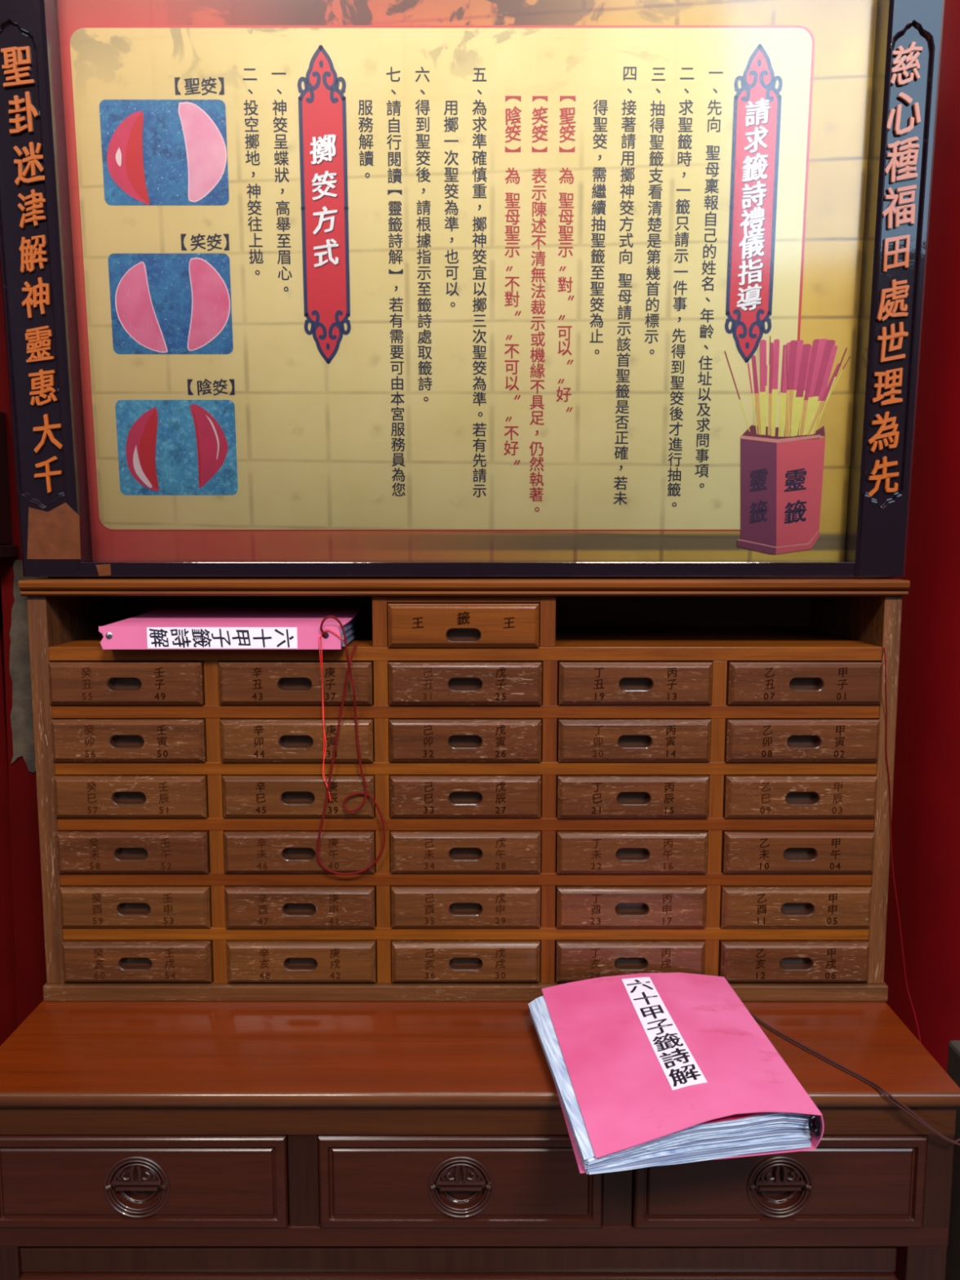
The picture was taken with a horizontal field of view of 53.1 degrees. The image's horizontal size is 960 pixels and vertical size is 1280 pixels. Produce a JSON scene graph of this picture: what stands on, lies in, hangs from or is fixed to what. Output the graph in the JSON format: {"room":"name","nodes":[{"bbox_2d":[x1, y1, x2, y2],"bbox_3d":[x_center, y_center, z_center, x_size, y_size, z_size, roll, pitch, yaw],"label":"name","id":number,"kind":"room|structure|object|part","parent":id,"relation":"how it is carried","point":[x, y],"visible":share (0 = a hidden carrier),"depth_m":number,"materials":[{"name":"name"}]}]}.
{"room":"temple interior","nodes":[
{"label":"temple interior","id":0,"kind":"room"},
{"bbox_2d":[0,269,47,1027],"bbox_3d":[-0.607,-0.346,1.404,0.123,3.100,0.283,0,6,0],"label":"wall","id":1,"kind":"structure","parent":0,"point":[28,908],"depth_m":1.32,"materials":[{"name":"red paint"}]},
{"bbox_2d":[0,410,18,557],"bbox_3d":[-0.744,-0.204,1.254,0.252,0.190,0.052,0,6,0],"label":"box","id":2,"kind":"object","parent":1,"relation":"attached to","point":[6,549],"visible":1,"depth_m":1.26,"materials":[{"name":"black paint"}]},
{"bbox_2d":[884,0,959,1072],"bbox_3d":[0.965,-0.406,1.490,0.690,3.200,0.690,0,6,0],"label":"wall","id":3,"kind":"structure","parent":0,"point":[926,812],"depth_m":1.44,"materials":[{"name":"red paint"}]},
{"bbox_3d":[0.100,-0.419,1.609,4.600,3.200,0.100,0,6,0],"label":"wall","id":4,"kind":"structure","parent":0,"visible":0},
{"bbox_2d":[0,575,17,1045],"bbox_3d":[-1.450,-0.352,1.455,1.500,3.100,0.180,0,6,0],"label":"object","id":5,"kind":"structure","parent":4,"relation":"attached to","point":[8,1007],"depth_m":1.45,"materials":[{"name":"red paint"}]},
{"bbox_3d":[0.100,1.490,-0.645,4.600,0.100,5.000,0,6,0],"label":"floor","id":6,"kind":"structure","parent":0,"visible":0},
{"bbox_2d":[0,1000,959,1279],"bbox_3d":[-0.021,0.841,1.329,1.095,0.756,0.492,0,6,0],"label":"desk","id":7,"kind":"object","parent":6,"relation":"on","point":[140,1140],"visible":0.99,"depth_m":1.07,"materials":[{"name":"brown wood"}]},
{"bbox_3d":[-0.541,0.959,1.131,0.045,0.566,0.045,0,6,0],"label":"leg","id":8,"kind":"part","parent":7,"relation":"part of","materials":[{"name":"brown wood"}]},
{"bbox_3d":[-0.380,0.585,1.215,0.332,0.108,0.304,0,6,0],"label":"drawer","id":9,"kind":"part","parent":7,"relation":"part of","materials":[{"name":"brown wood"}]},
{"bbox_3d":[-0.021,0.585,1.215,0.315,0.108,0.304,0,6,0],"label":"drawer","id":10,"kind":"part","parent":7,"relation":"part of","materials":[{"name":"brown wood"}]},
{"bbox_2d":[17,577,910,1001],"bbox_3d":[-0.019,0.183,1.357,1.097,0.547,0.293,0,6,0],"label":"drawer cabinet","id":11,"kind":"object","parent":7,"relation":"on","point":[569,780],"visible":1,"depth_m":1.22,"materials":[{"name":"brown wood"}]},
{"bbox_3d":[-0.552,0.181,1.363,0.024,0.506,0.280,0,6,0],"label":"panel","id":12,"kind":"part","parent":11,"relation":"part of","materials":[{"name":"brown wood"}]},
{"bbox_3d":[-0.444,0.043,1.314,0.192,0.054,0.228,0,6,0],"label":"drawer","id":13,"kind":"part","parent":11,"relation":"part of","materials":[{"name":"brown wood"}]},
{"bbox_3d":[-0.444,0.115,1.321,0.192,0.054,0.228,0,6,0],"label":"drawer","id":14,"kind":"part","parent":11,"relation":"part of","materials":[{"name":"brown wood"}]},
{"bbox_3d":[-0.444,0.188,1.330,0.192,0.054,0.228,0,6,0],"label":"drawer","id":15,"kind":"part","parent":11,"relation":"part of","materials":[{"name":"brown wood"}]},
{"bbox_3d":[-0.445,0.260,1.338,0.192,0.054,0.228,0,6,0],"label":"drawer","id":16,"kind":"part","parent":11,"relation":"part of","materials":[{"name":"brown wood"}]},
{"bbox_3d":[-0.444,0.333,1.346,0.192,0.054,0.228,0,6,0],"label":"drawer","id":17,"kind":"part","parent":11,"relation":"part of","materials":[{"name":"brown wood"}]},
{"bbox_3d":[-0.445,0.405,1.353,0.192,0.054,0.228,0,6,0],"label":"drawer","id":18,"kind":"part","parent":11,"relation":"part of","materials":[{"name":"brown wood"}]},
{"bbox_2d":[98,604,385,875],"bbox_3d":[-0.293,0.122,1.305,0.347,0.333,0.247,0,6,0],"label":"book","id":19,"kind":"object","parent":11,"relation":"in","point":[319,627],"visible":1,"depth_m":1.19,"materials":[{"name":"pink paper"}]},
{"bbox_3d":[-0.162,0.134,1.199,0.086,0.333,0.033,-1,6,-13],"label":"cord","id":20,"kind":"part","parent":19,"relation":"part of","materials":[{"name":"red fabric"}]},
{"bbox_3d":[-0.232,0.043,1.314,0.192,0.054,0.228,0,6,0],"label":"drawer","id":21,"kind":"part","parent":11,"relation":"part of","materials":[{"name":"brown wood"}]},
{"bbox_3d":[-0.231,0.116,1.321,0.192,0.054,0.228,0,6,0],"label":"drawer","id":22,"kind":"part","parent":11,"relation":"part of","materials":[{"name":"brown wood"}]},
{"bbox_3d":[-0.231,0.188,1.331,0.192,0.054,0.228,0,6,0],"label":"drawer","id":23,"kind":"part","parent":11,"relation":"part of","materials":[{"name":"brown wood"}]},
{"bbox_3d":[-0.231,0.260,1.338,0.192,0.054,0.228,0,6,0],"label":"drawer","id":24,"kind":"part","parent":11,"relation":"part of","materials":[{"name":"brown wood"}]},
{"bbox_3d":[-0.232,0.333,1.345,0.192,0.054,0.228,0,6,0],"label":"drawer","id":25,"kind":"part","parent":11,"relation":"part of","materials":[{"name":"brown wood"}]},
{"bbox_3d":[-0.231,0.405,1.353,0.192,0.054,0.228,0,6,0],"label":"drawer","id":26,"kind":"part","parent":11,"relation":"part of","materials":[{"name":"brown wood"}]},
{"bbox_3d":[-0.021,-0.030,1.305,0.188,0.054,0.228,0,6,0],"label":"drawer","id":27,"kind":"part","parent":11,"relation":"part of","materials":[{"name":"brown wood"}]},
{"bbox_3d":[-0.019,0.115,1.321,0.192,0.054,0.228,0,6,0],"label":"drawer","id":28,"kind":"part","parent":11,"relation":"part of","materials":[{"name":"brown wood"}]},
{"bbox_3d":[-0.018,0.087,1.242,1.044,0.016,0.059,0,6,0],"label":"rail","id":29,"kind":"part","parent":11,"relation":"part of","materials":[{"name":"brown wood"}]},
{"bbox_3d":[-0.018,0.043,1.313,0.192,0.054,0.228,0,6,0],"label":"drawer","id":30,"kind":"part","parent":11,"relation":"part of","materials":[{"name":"brown wood"}]},
{"bbox_3d":[-0.018,0.232,1.258,1.044,0.016,0.059,0,6,0],"label":"rail","id":31,"kind":"part","parent":11,"relation":"part of","materials":[{"name":"brown wood"}]},
{"bbox_3d":[-0.018,0.160,1.250,1.044,0.016,0.059,0,6,0],"label":"rail","id":32,"kind":"part","parent":11,"relation":"part of","materials":[{"name":"brown wood"}]},
{"bbox_3d":[-0.018,0.333,1.346,0.192,0.054,0.228,0,6,0],"label":"drawer","id":33,"kind":"part","parent":11,"relation":"part of","materials":[{"name":"brown wood"}]},
{"bbox_3d":[-0.018,0.260,1.338,0.192,0.054,0.228,0,6,0],"label":"drawer","id":34,"kind":"part","parent":11,"relation":"part of","materials":[{"name":"brown wood"}]},
{"bbox_3d":[-0.018,0.188,1.330,0.192,0.054,0.228,0,6,0],"label":"drawer","id":35,"kind":"part","parent":11,"relation":"part of","materials":[{"name":"brown wood"}]},
{"bbox_3d":[-0.019,0.444,1.389,1.097,0.022,0.286,0,6,0],"label":"molding","id":36,"kind":"part","parent":11,"relation":"part of","materials":[{"name":"brown wood"}]},
{"bbox_3d":[-0.018,0.377,1.274,1.044,0.016,0.059,0,6,0],"label":"rail","id":37,"kind":"part","parent":11,"relation":"part of","materials":[{"name":"brown wood"}]},
{"bbox_3d":[-0.018,0.305,1.266,1.044,0.016,0.059,0,6,0],"label":"rail","id":38,"kind":"part","parent":11,"relation":"part of","materials":[{"name":"brown wood"}]},
{"bbox_3d":[-0.018,0.405,1.353,0.192,0.054,0.228,0,6,0],"label":"drawer","id":39,"kind":"part","parent":11,"relation":"part of","materials":[{"name":"brown wood"}]},
{"bbox_3d":[-0.018,0.166,1.497,1.044,0.506,0.010,0,6,0],"label":"panel","id":40,"kind":"part","parent":11,"relation":"part of","materials":[{"name":"brown wood"}]},
{"bbox_2d":[0,0,944,577],"bbox_3d":[-0.020,-0.549,1.166,1.116,0.944,0.099,0,6,0],"label":"sign board","id":41,"kind":"object","parent":11,"relation":"on","point":[290,288],"visible":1,"depth_m":1.19,"materials":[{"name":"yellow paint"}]},
{"bbox_3d":[-0.541,-0.549,1.165,0.074,0.942,0.055,0,9,0],"label":"frame post","id":42,"kind":"part","parent":41,"relation":"part of","materials":[{"name":"black paint"}]},
{"bbox_2d":[99,99,229,205],"bbox_3d":[-0.385,-0.594,1.173,0.153,0.121,0.007,0,6,0],"label":"photo","id":43,"kind":"object","parent":41,"relation":"attached to","point":[153,152],"depth_m":1.17,"materials":[{"name":"blue paper"}]},
{"bbox_2d":[107,253,233,354],"bbox_3d":[-0.386,-0.419,1.201,0.151,0.121,0.007,0,6,0],"label":"photo","id":44,"kind":"object","parent":41,"relation":"attached to","point":[158,303],"depth_m":1.20,"materials":[{"name":"blue paper"}]},
{"bbox_2d":[115,400,237,495],"bbox_3d":[-0.387,-0.245,1.229,0.152,0.119,0.007,0,6,0],"label":"photo","id":45,"kind":"object","parent":41,"relation":"attached to","point":[163,447],"depth_m":1.23,"materials":[{"name":"blue paper"}]},
{"bbox_3d":[-0.017,-0.093,1.240,0.982,0.019,0.051,0,9,0],"label":"frame rail","id":46,"kind":"part","parent":41,"relation":"part of","materials":[{"name":"black paint"}]},
{"bbox_3d":[0.505,-0.549,1.165,0.064,0.942,0.055,0,9,0],"label":"frame post","id":47,"kind":"part","parent":41,"relation":"part of","materials":[{"name":"black paint"}]},
{"bbox_3d":[0.195,0.405,1.353,0.192,0.054,0.228,0,6,0],"label":"drawer","id":48,"kind":"part","parent":11,"relation":"part of","materials":[{"name":"brown wood"}]},
{"bbox_3d":[0.195,0.333,1.345,0.192,0.054,0.228,0,6,0],"label":"drawer","id":49,"kind":"part","parent":11,"relation":"part of","materials":[{"name":"brown wood"}]},
{"bbox_3d":[0.195,0.260,1.337,0.192,0.054,0.228,0,6,0],"label":"drawer","id":50,"kind":"part","parent":11,"relation":"part of","materials":[{"name":"brown wood"}]},
{"bbox_3d":[0.195,0.188,1.329,0.192,0.054,0.228,0,6,0],"label":"drawer","id":51,"kind":"part","parent":11,"relation":"part of","materials":[{"name":"brown wood"}]},
{"bbox_3d":[0.195,0.115,1.322,0.192,0.054,0.228,0,6,0],"label":"drawer","id":52,"kind":"part","parent":11,"relation":"part of","materials":[{"name":"brown wood"}]},
{"bbox_3d":[0.195,0.043,1.315,0.192,0.054,0.228,0,6,0],"label":"drawer","id":53,"kind":"part","parent":11,"relation":"part of","materials":[{"name":"brown wood"}]},
{"bbox_3d":[0.408,0.405,1.353,0.192,0.054,0.228,0,6,0],"label":"drawer","id":54,"kind":"part","parent":11,"relation":"part of","materials":[{"name":"brown wood"}]},
{"bbox_3d":[0.407,0.333,1.346,0.192,0.054,0.228,0,6,0],"label":"drawer","id":55,"kind":"part","parent":11,"relation":"part of","materials":[{"name":"brown wood"}]},
{"bbox_3d":[0.408,0.260,1.337,0.192,0.054,0.228,0,6,0],"label":"drawer","id":56,"kind":"part","parent":11,"relation":"part of","materials":[{"name":"brown wood"}]},
{"bbox_3d":[0.408,0.188,1.329,0.192,0.054,0.228,0,6,0],"label":"drawer","id":57,"kind":"part","parent":11,"relation":"part of","materials":[{"name":"brown wood"}]},
{"bbox_3d":[0.407,0.116,1.321,0.192,0.054,0.228,0,6,0],"label":"drawer","id":58,"kind":"part","parent":11,"relation":"part of","materials":[{"name":"brown wood"}]},
{"bbox_3d":[0.408,0.043,1.314,0.192,0.054,0.228,0,6,0],"label":"drawer","id":59,"kind":"part","parent":11,"relation":"part of","materials":[{"name":"brown wood"}]},
{"bbox_3d":[0.515,0.181,1.363,0.022,0.506,0.280,0,6,0],"label":"panel","id":60,"kind":"part","parent":11,"relation":"part of","materials":[{"name":"brown wood"}]},
{"bbox_2d":[883,647,921,1043],"bbox_3d":[0.529,0.294,1.189,0.051,0.568,0.111,0,6,0],"label":"string","id":61,"kind":"object","parent":11,"relation":"hanging from","point":[883,647],"visible":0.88,"depth_m":1.23,"materials":[{"name":"red fabric"}]},
{"bbox_3d":[-0.020,0.667,1.085,1.088,0.024,0.019,0,6,0],"label":"rail","id":62,"kind":"part","parent":7,"relation":"part of","materials":[{"name":"brown wood"}]},
{"bbox_2d":[528,972,959,1174],"bbox_3d":[0.297,0.490,1.088,0.443,0.112,0.320,-1,6,-7],"label":"book","id":63,"kind":"object","parent":7,"relation":"on","point":[647,1069],"visible":1,"depth_m":1.01,"materials":[{"name":"pink paper"}]},
{"bbox_3d":[0.405,0.511,1.121,0.068,0.063,0.277,-6,9,-44],"label":"cord","id":64,"kind":"part","parent":63,"relation":"part of","materials":[{"name":"brown fabric"}]},
{"bbox_3d":[0.333,0.585,1.215,0.322,0.108,0.304,0,6,0],"label":"drawer","id":65,"kind":"part","parent":7,"relation":"part of","materials":[{"name":"brown wood"}]},
{"bbox_3d":[0.502,0.959,1.131,0.045,0.566,0.045,0,6,0],"label":"leg","id":66,"kind":"part","parent":7,"relation":"part of","materials":[{"name":"brown wood"}]},
{"bbox_2d":[945,1040,959,1279],"bbox_3d":[0.711,0.883,1.239,0.178,0.692,0.160,0,6,0],"label":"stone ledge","id":67,"kind":"object","parent":6,"relation":"on","point":[952,1271],"visible":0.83,"depth_m":1.26,"materials":[{"name":"grey stone"}]}
]}

